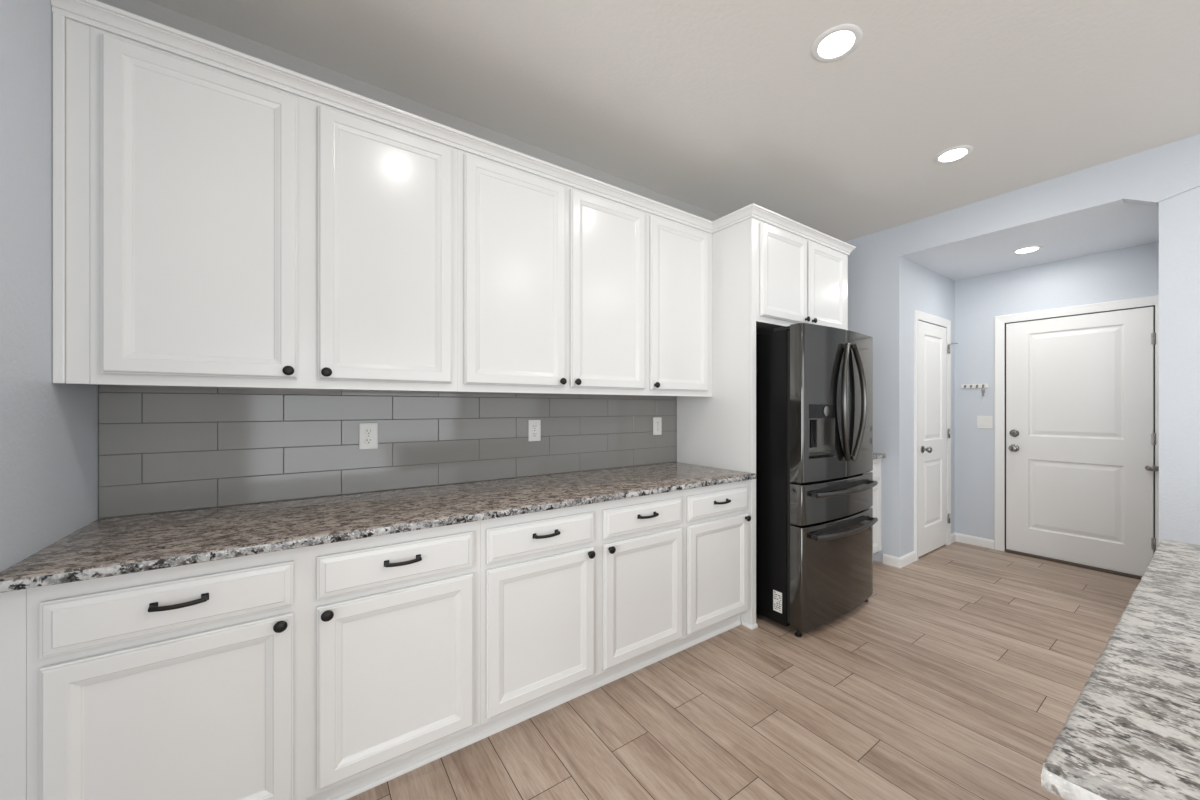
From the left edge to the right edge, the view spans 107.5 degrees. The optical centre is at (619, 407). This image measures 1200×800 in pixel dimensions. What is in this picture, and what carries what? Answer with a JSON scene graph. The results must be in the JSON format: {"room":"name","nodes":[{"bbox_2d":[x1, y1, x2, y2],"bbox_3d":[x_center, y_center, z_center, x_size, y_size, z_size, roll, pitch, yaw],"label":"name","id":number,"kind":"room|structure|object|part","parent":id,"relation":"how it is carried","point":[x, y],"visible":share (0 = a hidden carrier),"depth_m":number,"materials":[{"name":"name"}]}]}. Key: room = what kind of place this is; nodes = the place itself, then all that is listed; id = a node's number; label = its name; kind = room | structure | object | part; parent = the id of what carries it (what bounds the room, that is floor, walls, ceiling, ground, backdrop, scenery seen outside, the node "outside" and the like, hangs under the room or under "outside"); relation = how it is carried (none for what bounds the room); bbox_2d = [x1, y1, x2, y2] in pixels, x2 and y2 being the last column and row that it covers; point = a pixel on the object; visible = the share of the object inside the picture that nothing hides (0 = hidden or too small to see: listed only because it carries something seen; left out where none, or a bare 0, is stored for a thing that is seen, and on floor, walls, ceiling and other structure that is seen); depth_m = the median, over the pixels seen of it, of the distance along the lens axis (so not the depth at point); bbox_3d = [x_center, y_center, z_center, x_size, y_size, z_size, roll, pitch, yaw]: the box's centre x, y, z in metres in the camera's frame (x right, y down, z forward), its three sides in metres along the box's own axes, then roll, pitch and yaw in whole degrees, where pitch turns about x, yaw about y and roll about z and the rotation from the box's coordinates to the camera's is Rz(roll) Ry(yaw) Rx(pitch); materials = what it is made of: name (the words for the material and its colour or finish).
{"room":"kitchen","nodes":[
{"label":"kitchen","id":0,"kind":"room"},
{"bbox_2d":[0,0,97,571],"bbox_3d":[-1.479,-0.087,0.975,0.100,2.790,1.308,0,0,-36],"label":"wall","id":1,"kind":"structure","parent":0,"point":[49,430],"depth_m":1.16,"materials":[{"name":"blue paint"}]},
{"bbox_2d":[98,0,721,518],"bbox_3d":[-0.052,-0.087,2.866,4.626,2.790,0.092,0,0,-36],"label":"wall","id":2,"kind":"structure","parent":0,"point":[143,8],"depth_m":2.02,"materials":[{"name":"grey paint"}]},
{"bbox_2d":[53,12,457,391],"bbox_3d":[-1.245,-0.599,1.700,1.124,1.061,0.386,0,0,-36],"label":"upper cabinet","id":3,"kind":"object","parent":2,"relation":"attached to","point":[213,227],"visible":1,"depth_m":1.47,"materials":[{"name":"white paint"}]},
{"bbox_3d":[-1.610,-0.599,1.264,0.022,1.061,0.020,0,0,-36],"label":"scribe moulding","id":4,"kind":"part","parent":3,"relation":"part of","materials":[{"name":"white paint"}]},
{"bbox_3d":[-1.345,-0.604,1.437,0.470,1.006,0.020,0,0,-36],"label":"door","id":5,"kind":"part","parent":3,"relation":"part of","materials":[{"name":"white paint"}]},
{"bbox_3d":[-1.161,-0.128,1.540,0.034,0.034,0.028,0,0,-36],"label":"knob","id":6,"kind":"part","parent":3,"relation":"part of","materials":[{"name":"black metal"}]},
{"bbox_3d":[-1.071,-0.128,1.605,0.034,0.034,0.028,0,0,-36],"label":"knob","id":7,"kind":"part","parent":3,"relation":"part of","materials":[{"name":"black metal"}]},
{"bbox_3d":[-0.913,-0.604,1.748,0.475,1.006,0.020,0,0,-36],"label":"door","id":8,"kind":"part","parent":3,"relation":"part of","materials":[{"name":"white paint"}]},
{"bbox_2d":[98,384,675,518],"bbox_3d":[-0.710,0.148,2.330,2.729,0.480,0.008,0,0,-36],"label":"tile backsplash","id":9,"kind":"structure","parent":2,"relation":"attached to","point":[161,449],"depth_m":1.93,"materials":[{"name":"grey tile"}]},
{"bbox_2d":[359,423,377,449],"bbox_3d":[-1.146,0.132,2.005,0.074,0.120,0.009,0,0,-36],"label":"outlet","id":10,"kind":"object","parent":9,"relation":"attached to","point":[368,432],"visible":1,"depth_m":2.00,"materials":[{"name":"white plastic"}]},
{"bbox_2d":[365,428,372,434],"bbox_3d":[-1.145,0.110,2.003,0.033,0.030,0.003,0,0,-36],"label":"receptacle","id":11,"kind":"object","parent":10,"relation":"attached to","point":[368,431],"depth_m":2.00,"materials":[{"name":"white plastic"}]},
{"bbox_2d":[365,438,372,443],"bbox_3d":[-1.145,0.153,2.003,0.033,0.030,0.003,0,0,-36],"label":"receptacle","id":12,"kind":"object","parent":10,"relation":"attached to","point":[367,440],"depth_m":2.00,"materials":[{"name":"white plastic"}]},
{"bbox_2d":[528,420,540,440],"bbox_3d":[-0.482,0.132,2.483,0.074,0.120,0.009,0,0,-36],"label":"outlet","id":13,"kind":"object","parent":9,"relation":"attached to","point":[534,426],"visible":1,"depth_m":2.48,"materials":[{"name":"white plastic"}]},
{"bbox_2d":[653,417,661,434],"bbox_3d":[0.257,0.130,3.016,0.074,0.120,0.009,0,0,-36],"label":"outlet","id":14,"kind":"object","parent":9,"relation":"attached to","point":[657,421],"visible":1,"depth_m":3.01,"materials":[{"name":"white plastic"}]},
{"bbox_2d":[445,149,645,395],"bbox_3d":[-0.361,-0.599,2.336,1.054,1.061,0.386,0,0,-36],"label":"upper cabinet","id":15,"kind":"object","parent":2,"relation":"attached to","point":[552,274],"visible":1,"depth_m":2.15,"materials":[{"name":"white paint"}]},
{"bbox_3d":[-0.477,-0.604,2.062,0.497,1.006,0.020,0,0,-36],"label":"door","id":16,"kind":"part","parent":15,"relation":"part of","materials":[{"name":"white paint"}]},
{"bbox_3d":[-0.282,-0.128,2.173,0.034,0.034,0.028,0,0,-36],"label":"knob","id":17,"kind":"part","parent":15,"relation":"part of","materials":[{"name":"black metal"}]},
{"bbox_3d":[-0.213,-0.128,2.223,0.034,0.034,0.028,0,0,-36],"label":"knob","id":18,"kind":"part","parent":15,"relation":"part of","materials":[{"name":"black metal"}]},
{"bbox_3d":[-0.054,-0.604,2.366,0.478,1.006,0.020,0,0,-36],"label":"door","id":19,"kind":"part","parent":15,"relation":"part of","materials":[{"name":"white paint"}]},
{"bbox_2d":[614,212,711,396],"bbox_3d":[0.290,-0.599,2.805,0.549,1.061,0.386,0,0,-36],"label":"upper cabinet","id":20,"kind":"object","parent":2,"relation":"attached to","point":[678,255],"visible":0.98,"depth_m":2.66,"materials":[{"name":"white paint"}]},
{"bbox_3d":[0.367,-0.599,2.698,0.549,1.061,0.019,0,0,-36],"label":"frame","id":21,"kind":"part","parent":20,"relation":"part of","materials":[{"name":"white paint"}]},
{"bbox_3d":[0.369,-0.604,2.671,0.474,1.006,0.020,0,0,-36],"label":"door","id":22,"kind":"part","parent":20,"relation":"part of","materials":[{"name":"white paint"}]},
{"bbox_2d":[756,219,845,333],"bbox_3d":[1.066,-0.822,3.172,1.052,0.615,0.697,0,0,-36],"label":"upper cabinet","id":23,"kind":"object","parent":2,"relation":"attached to","point":[799,279],"visible":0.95,"depth_m":2.85,"materials":[{"name":"white paint"}]},
{"bbox_2d":[50,0,855,254],"bbox_3d":[-0.035,-1.152,2.382,3.884,0.058,0.678,0,0,-36],"label":"crown molding","id":24,"kind":"structure","parent":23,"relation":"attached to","point":[93,13],"depth_m":1.70,"materials":[{"name":"white paint"}]},
{"bbox_3d":[1.038,-0.828,2.770,0.478,0.559,0.020,0,0,-36],"label":"door","id":25,"kind":"part","parent":23,"relation":"part of","materials":[{"name":"white paint"}]},
{"bbox_3d":[1.445,-0.828,3.063,0.455,0.559,0.020,0,0,-36],"label":"door","id":26,"kind":"part","parent":23,"relation":"part of","materials":[{"name":"white paint"}]},
{"bbox_2d":[146,0,1199,241],"bbox_3d":[0.431,-1.532,-0.303,7.746,0.100,5.800,0,0,-36],"label":"ceiling","id":27,"kind":"structure","parent":0,"point":[719,107],"depth_m":2.02,"materials":[{"name":"white paint"}]},
{"bbox_2d":[811,24,862,62],"bbox_3d":[0.881,-1.479,1.794,0.190,0.006,0.190,0,0,-36],"label":"recessed light","id":28,"kind":"object","parent":27,"relation":"in","point":[837,42],"visible":1,"depth_m":1.79,"materials":[{"name":"white paint"}]},
{"bbox_2d":[933,145,973,163],"bbox_3d":[1.954,-1.479,2.582,0.190,0.006,0.190,0,0,-36],"label":"recessed light","id":29,"kind":"object","parent":27,"relation":"in","point":[953,154],"visible":1,"depth_m":2.57,"materials":[{"name":"white paint"}]},
{"bbox_2d":[347,541,1140,799],"bbox_3d":[0.970,1.309,0.060,8.944,0.002,5.760,0,0,-36],"label":"floor","id":30,"kind":"structure","parent":0,"point":[963,667],"depth_m":1.90,"materials":[{"name":"brown wood"}]},
{"bbox_2d":[0,521,479,799],"bbox_3d":[-1.153,0.865,1.571,1.124,0.886,0.687,0,0,-36],"label":"base cabinet","id":31,"kind":"object","parent":30,"relation":"on","point":[342,670],"visible":1,"depth_m":1.26,"materials":[{"name":"white paint"}]},
{"bbox_3d":[-1.179,0.530,1.183,0.483,0.133,0.020,0,0,-36],"label":"drawer","id":32,"kind":"part","parent":31,"relation":"part of","materials":[{"name":"white paint"}]},
{"bbox_3d":[-1.179,0.902,1.183,0.483,0.564,0.020,0,0,-36],"label":"door","id":33,"kind":"part","parent":31,"relation":"part of","materials":[{"name":"white paint"}]},
{"bbox_3d":[-1.164,0.518,1.161,0.114,0.020,0.034,0,0,-36],"label":"handle","id":34,"kind":"part","parent":31,"relation":"part of","materials":[{"name":"black metal"}]},
{"bbox_3d":[-0.994,0.640,1.287,0.034,0.034,0.028,0,0,-36],"label":"knob","id":35,"kind":"part","parent":31,"relation":"part of","materials":[{"name":"black metal"}]},
{"bbox_3d":[-0.901,0.640,1.354,0.034,0.034,0.028,0,0,-36],"label":"knob","id":36,"kind":"part","parent":31,"relation":"part of","materials":[{"name":"black metal"}]},
{"bbox_3d":[-0.741,0.530,1.498,0.481,0.133,0.020,0,0,-36],"label":"drawer","id":37,"kind":"part","parent":31,"relation":"part of","materials":[{"name":"white paint"}]},
{"bbox_3d":[-0.741,0.902,1.498,0.481,0.564,0.020,0,0,-36],"label":"door","id":38,"kind":"part","parent":31,"relation":"part of","materials":[{"name":"white paint"}]},
{"bbox_3d":[-0.726,0.518,1.476,0.114,0.020,0.034,0,0,-36],"label":"handle","id":39,"kind":"part","parent":31,"relation":"part of","materials":[{"name":"black metal"}]},
{"bbox_2d":[474,490,682,741],"bbox_3d":[-0.268,0.865,2.208,1.055,0.886,0.687,0,0,-36],"label":"base cabinet","id":40,"kind":"object","parent":30,"relation":"on","point":[575,601],"visible":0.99,"depth_m":1.89,"materials":[{"name":"white paint"}]},
{"bbox_2d":[0,462,755,592],"bbox_3d":[-0.509,0.405,2.051,2.730,0.032,0.678,0,0,-36],"label":"countertop","id":41,"kind":"structure","parent":40,"relation":"on","point":[106,547],"depth_m":1.52,"materials":[{"name":"grey stone"}]},
{"bbox_3d":[-0.310,0.530,1.809,0.481,0.133,0.020,0,0,-36],"label":"drawer","id":42,"kind":"part","parent":40,"relation":"part of","materials":[{"name":"white paint"}]},
{"bbox_3d":[-0.310,0.902,1.809,0.481,0.564,0.020,0,0,-36],"label":"door","id":43,"kind":"part","parent":40,"relation":"part of","materials":[{"name":"white paint"}]},
{"bbox_3d":[-0.295,0.518,1.786,0.114,0.020,0.034,0,0,-36],"label":"handle","id":44,"kind":"part","parent":40,"relation":"part of","materials":[{"name":"black metal"}]},
{"bbox_3d":[-0.125,0.640,1.913,0.034,0.034,0.028,0,0,-36],"label":"knob","id":45,"kind":"part","parent":40,"relation":"part of","materials":[{"name":"black metal"}]},
{"bbox_3d":[-0.038,0.640,1.976,0.034,0.034,0.028,0,0,-36],"label":"knob","id":46,"kind":"part","parent":40,"relation":"part of","materials":[{"name":"black metal"}]},
{"bbox_3d":[0.123,0.530,2.121,0.483,0.133,0.020,0,0,-36],"label":"drawer","id":47,"kind":"part","parent":40,"relation":"part of","materials":[{"name":"white paint"}]},
{"bbox_3d":[0.123,0.902,2.121,0.483,0.564,0.020,0,0,-36],"label":"door","id":48,"kind":"part","parent":40,"relation":"part of","materials":[{"name":"white paint"}]},
{"bbox_3d":[0.138,0.518,2.099,0.114,0.020,0.034,0,0,-36],"label":"handle","id":49,"kind":"part","parent":40,"relation":"part of","materials":[{"name":"black metal"}]},
{"bbox_2d":[673,480,750,653],"bbox_3d":[0.383,0.865,2.677,0.549,0.886,0.687,0,0,-36],"label":"base cabinet","id":50,"kind":"object","parent":30,"relation":"on","point":[716,518],"visible":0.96,"depth_m":2.41,"materials":[{"name":"white paint"}]},
{"bbox_3d":[0.550,0.530,2.428,0.485,0.133,0.020,0,0,-36],"label":"drawer","id":51,"kind":"part","parent":50,"relation":"part of","materials":[{"name":"white paint"}]},
{"bbox_3d":[0.550,0.902,2.428,0.485,0.564,0.020,0,0,-36],"label":"door","id":52,"kind":"part","parent":50,"relation":"part of","materials":[{"name":"white paint"}]},
{"bbox_3d":[0.565,0.518,2.406,0.114,0.020,0.034,0,0,-36],"label":"handle","id":53,"kind":"part","parent":50,"relation":"part of","materials":[{"name":"black metal"}]},
{"bbox_2d":[677,217,757,629],"bbox_3d":[0.606,0.089,2.867,0.053,2.437,0.656,0,0,-36],"label":"end panel","id":54,"kind":"object","parent":30,"relation":"on","point":[718,430],"visible":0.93,"depth_m":2.72,"materials":[{"name":"white paint"}]},
{"bbox_3d":[0.776,1.298,2.631,0.053,0.020,0.075,0,0,-36],"label":"shoe moulding","id":55,"kind":"part","parent":54,"relation":"part of","materials":[{"name":"white paint"}]},
{"bbox_2d":[756,323,877,636],"bbox_3d":[1.145,0.417,3.030,0.861,1.782,0.965,0,0,-36],"label":"refrigerator","id":56,"kind":"object","parent":30,"relation":"on","point":[815,520],"visible":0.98,"depth_m":2.60,"materials":[{"name":"black metal"}]},
{"bbox_2d":[774,591,780,610],"bbox_3d":[0.929,1.144,2.593,0.001,0.102,0.050,0,0,-36],"label":"label","id":57,"kind":"object","parent":56,"relation":"attached to","point":[777,594],"depth_m":2.59,"materials":[{"name":"white paper"}]},
{"bbox_3d":[1.184,-0.023,2.609,0.430,0.902,0.110,0,0,-36],"label":"door","id":58,"kind":"part","parent":56,"relation":"part of","materials":[{"name":"black metal"}]},
{"bbox_3d":[1.154,0.025,2.575,0.246,0.083,0.084,0,0,-36],"label":"control panel","id":59,"kind":"part","parent":56,"relation":"part of","materials":[{"name":"black plastic"}]},
{"bbox_3d":[1.358,0.971,2.734,0.860,0.582,0.110,0,0,-36],"label":"drawer","id":60,"kind":"part","parent":56,"relation":"part of","materials":[{"name":"black metal"}]},
{"bbox_3d":[1.358,0.554,2.734,0.860,0.228,0.110,0,0,-36],"label":"drawer","id":61,"kind":"part","parent":56,"relation":"part of","materials":[{"name":"black metal"}]},
{"bbox_3d":[1.392,0.739,2.670,0.714,0.034,0.091,0,0,-36],"label":"handle","id":62,"kind":"part","parent":56,"relation":"part of","materials":[{"name":"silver metal"}]},
{"bbox_3d":[1.392,0.499,2.670,0.714,0.034,0.091,0,0,-36],"label":"handle","id":63,"kind":"part","parent":56,"relation":"part of","materials":[{"name":"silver metal"}]},
{"bbox_3d":[1.346,-0.031,2.628,0.039,0.715,0.099,0,0,44],"label":"handle","id":64,"kind":"part","parent":56,"relation":"part of","materials":[{"name":"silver metal"}]},
{"bbox_3d":[1.472,-0.031,2.719,0.132,0.717,0.039,0,0,-28],"label":"handle","id":65,"kind":"part","parent":56,"relation":"part of","materials":[{"name":"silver metal"}]},
{"bbox_3d":[1.535,-0.023,2.862,0.424,0.902,0.109,0,0,-36],"label":"door","id":66,"kind":"part","parent":56,"relation":"part of","materials":[{"name":"black metal"}]},
{"bbox_2d":[846,255,847,329],"bbox_3d":[1.486,0.089,3.507,0.019,2.437,0.646,0,0,-36],"label":"end panel","id":67,"kind":"object","parent":30,"relation":"on","point":[846,255],"visible":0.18,"depth_m":3.24,"materials":[{"name":"white paint"}]},
{"bbox_2d":[870,458,880,552],"bbox_3d":[1.768,0.865,3.714,0.677,0.886,0.640,0,0,-36],"label":"base cabinet","id":68,"kind":"object","parent":30,"relation":"on","point":[876,470],"visible":0.09,"depth_m":3.62,"materials":[{"name":"white paint"}]},
{"bbox_3d":[1.920,0.530,3.483,0.603,0.133,0.020,0,0,-36],"label":"drawer","id":69,"kind":"part","parent":68,"relation":"part of","materials":[{"name":"white paint"}]},
{"bbox_3d":[1.920,0.902,3.483,0.603,0.564,0.020,0,0,-36],"label":"door","id":70,"kind":"part","parent":68,"relation":"part of","materials":[{"name":"white paint"}]},
{"bbox_2d":[873,453,885,458],"bbox_3d":[1.761,0.405,3.724,0.678,0.032,0.630,0,0,-36],"label":"countertop","id":71,"kind":"structure","parent":68,"relation":"on","point":[875,455],"depth_m":3.62,"materials":[{"name":"grey stone"}]},
{"bbox_2d":[1005,549,1141,579],"bbox_3d":[3.775,1.299,3.662,0.110,0.016,0.859,0,0,-36],"label":"threshold","id":72,"kind":"object","parent":30,"relation":"on","point":[1006,550],"visible":0.5,"depth_m":3.61,"materials":[{"name":"black metal"}]},
{"bbox_3d":[1.264,0.866,0.589,1.300,0.883,0.716,0,0,-36],"label":"cabinet","id":73,"kind":"object","parent":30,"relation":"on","visible":0},
{"bbox_2d":[1041,540,1199,799],"bbox_3d":[1.264,0.408,0.588,1.417,0.031,0.773,0,0,-36],"label":"countertop","id":74,"kind":"structure","parent":73,"relation":"on","point":[1132,731],"depth_m":0.57,"materials":[{"name":"grey stone"}]},
{"bbox_2d":[904,258,954,554],"bbox_3d":[2.816,-0.087,4.051,1.243,2.790,0.122,0,0,-36],"label":"wall","id":75,"kind":"structure","parent":0,"point":[928,291],"depth_m":3.74,"materials":[{"name":"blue paint"}]},
{"bbox_2d":[883,551,915,567],"bbox_3d":[2.358,1.267,3.712,0.300,0.082,0.133,0,0,-36],"label":"baseboard","id":76,"kind":"structure","parent":75,"relation":"attached to","point":[899,562],"depth_m":3.64,"materials":[{"name":"white paint"}]},
{"bbox_2d":[914,310,950,560],"bbox_3d":[2.837,0.240,3.979,0.793,2.136,0.018,0,0,-36],"label":"door frame","id":77,"kind":"structure","parent":75,"relation":"attached to","point":[918,315],"depth_m":3.83,"materials":[{"name":"white paint"}]},
{"bbox_2d":[919,321,957,556],"bbox_3d":[2.871,0.273,3.978,0.690,2.045,0.104,0,0,-36],"label":"door","id":78,"kind":"structure","parent":75,"relation":"in","point":[932,338],"depth_m":3.97,"materials":[{"name":"white paint"}]},
{"bbox_3d":[2.659,0.368,3.811,0.064,0.064,0.076,0,0,-36],"label":"knob","id":79,"kind":"part","parent":78,"relation":"part of","materials":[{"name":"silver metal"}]},
{"bbox_3d":[2.827,0.273,3.993,0.635,2.045,0.028,0,0,-36],"label":"panel","id":80,"kind":"part","parent":78,"relation":"part of","materials":[{"name":"white paint"}]},
{"bbox_2d":[846,134,1199,562],"bbox_3d":[3.545,-0.087,2.001,0.200,2.790,5.700,0,0,-36],"label":"wall","id":81,"kind":"structure","parent":0,"point":[1155,175],"depth_m":2.65,"materials":[{"name":"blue paint"}]},
{"bbox_2d":[899,199,1158,280],"bbox_3d":[3.168,-1.238,3.405,1.226,0.004,1.338,0,0,-36],"label":"ceiling","id":82,"kind":"structure","parent":0,"point":[1116,224],"depth_m":3.28,"materials":[{"name":"white paint"}]},
{"bbox_2d":[1011,245,1042,253],"bbox_3d":[3.195,-1.233,3.455,0.190,0.006,0.190,0,0,-36],"label":"recessed light","id":83,"kind":"object","parent":82,"relation":"in","point":[1029,249],"visible":1,"depth_m":3.44,"materials":[{"name":"white paint"}]},
{"bbox_2d":[955,241,1158,539],"bbox_3d":[3.756,-0.087,3.741,0.120,2.790,1.478,0,0,-36],"label":"wall","id":84,"kind":"structure","parent":0,"point":[1129,272],"depth_m":4.09,"materials":[{"name":"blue paint"}]},
{"bbox_2d":[951,532,993,548],"bbox_3d":[3.306,1.267,4.138,0.146,0.082,0.308,0,0,-36],"label":"baseboard","id":85,"kind":"structure","parent":84,"relation":"attached to","point":[968,539],"depth_m":4.18,"materials":[{"name":"white paint"}]},
{"bbox_2d":[961,384,987,387],"bbox_3d":[3.351,-0.200,4.164,0.042,0.040,0.207,0,0,-36],"label":"hook rail","id":86,"kind":"object","parent":84,"relation":"attached to","point":[962,385],"visible":1,"depth_m":4.17,"materials":[{"name":"white plastic"}]},
{"bbox_2d":[977,416,992,428],"bbox_3d":[3.409,0.139,4.112,0.008,0.118,0.115,0,0,-36],"label":"light switch","id":87,"kind":"object","parent":84,"relation":"attached to","point":[982,421],"visible":1,"depth_m":4.11,"materials":[{"name":"white plastic"}]},
{"bbox_2d":[994,295,1158,550],"bbox_3d":[3.744,0.237,3.640,0.018,2.142,1.011,0,0,-36],"label":"door frame","id":88,"kind":"structure","parent":84,"relation":"attached to","point":[999,321],"depth_m":4.00,"materials":[{"name":"white paint"}]},
{"bbox_2d":[1005,305,1154,551],"bbox_3d":[3.777,0.257,3.664,0.044,2.067,0.882,0,0,-36],"label":"seal","id":89,"kind":"object","parent":84,"relation":"attached to","point":[1152,305],"visible":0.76,"depth_m":3.62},
{"bbox_2d":[1005,306,1158,575],"bbox_3d":[3.746,0.265,3.623,0.103,2.045,0.897,0,0,-36],"label":"door","id":90,"kind":"structure","parent":84,"relation":"in","point":[1080,435],"depth_m":3.59,"materials":[{"name":"white paint"}]},
{"bbox_3d":[3.510,0.366,3.925,0.074,0.068,0.068,0,0,-36],"label":"knob","id":91,"kind":"part","parent":90,"relation":"part of","materials":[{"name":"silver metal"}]}
]}

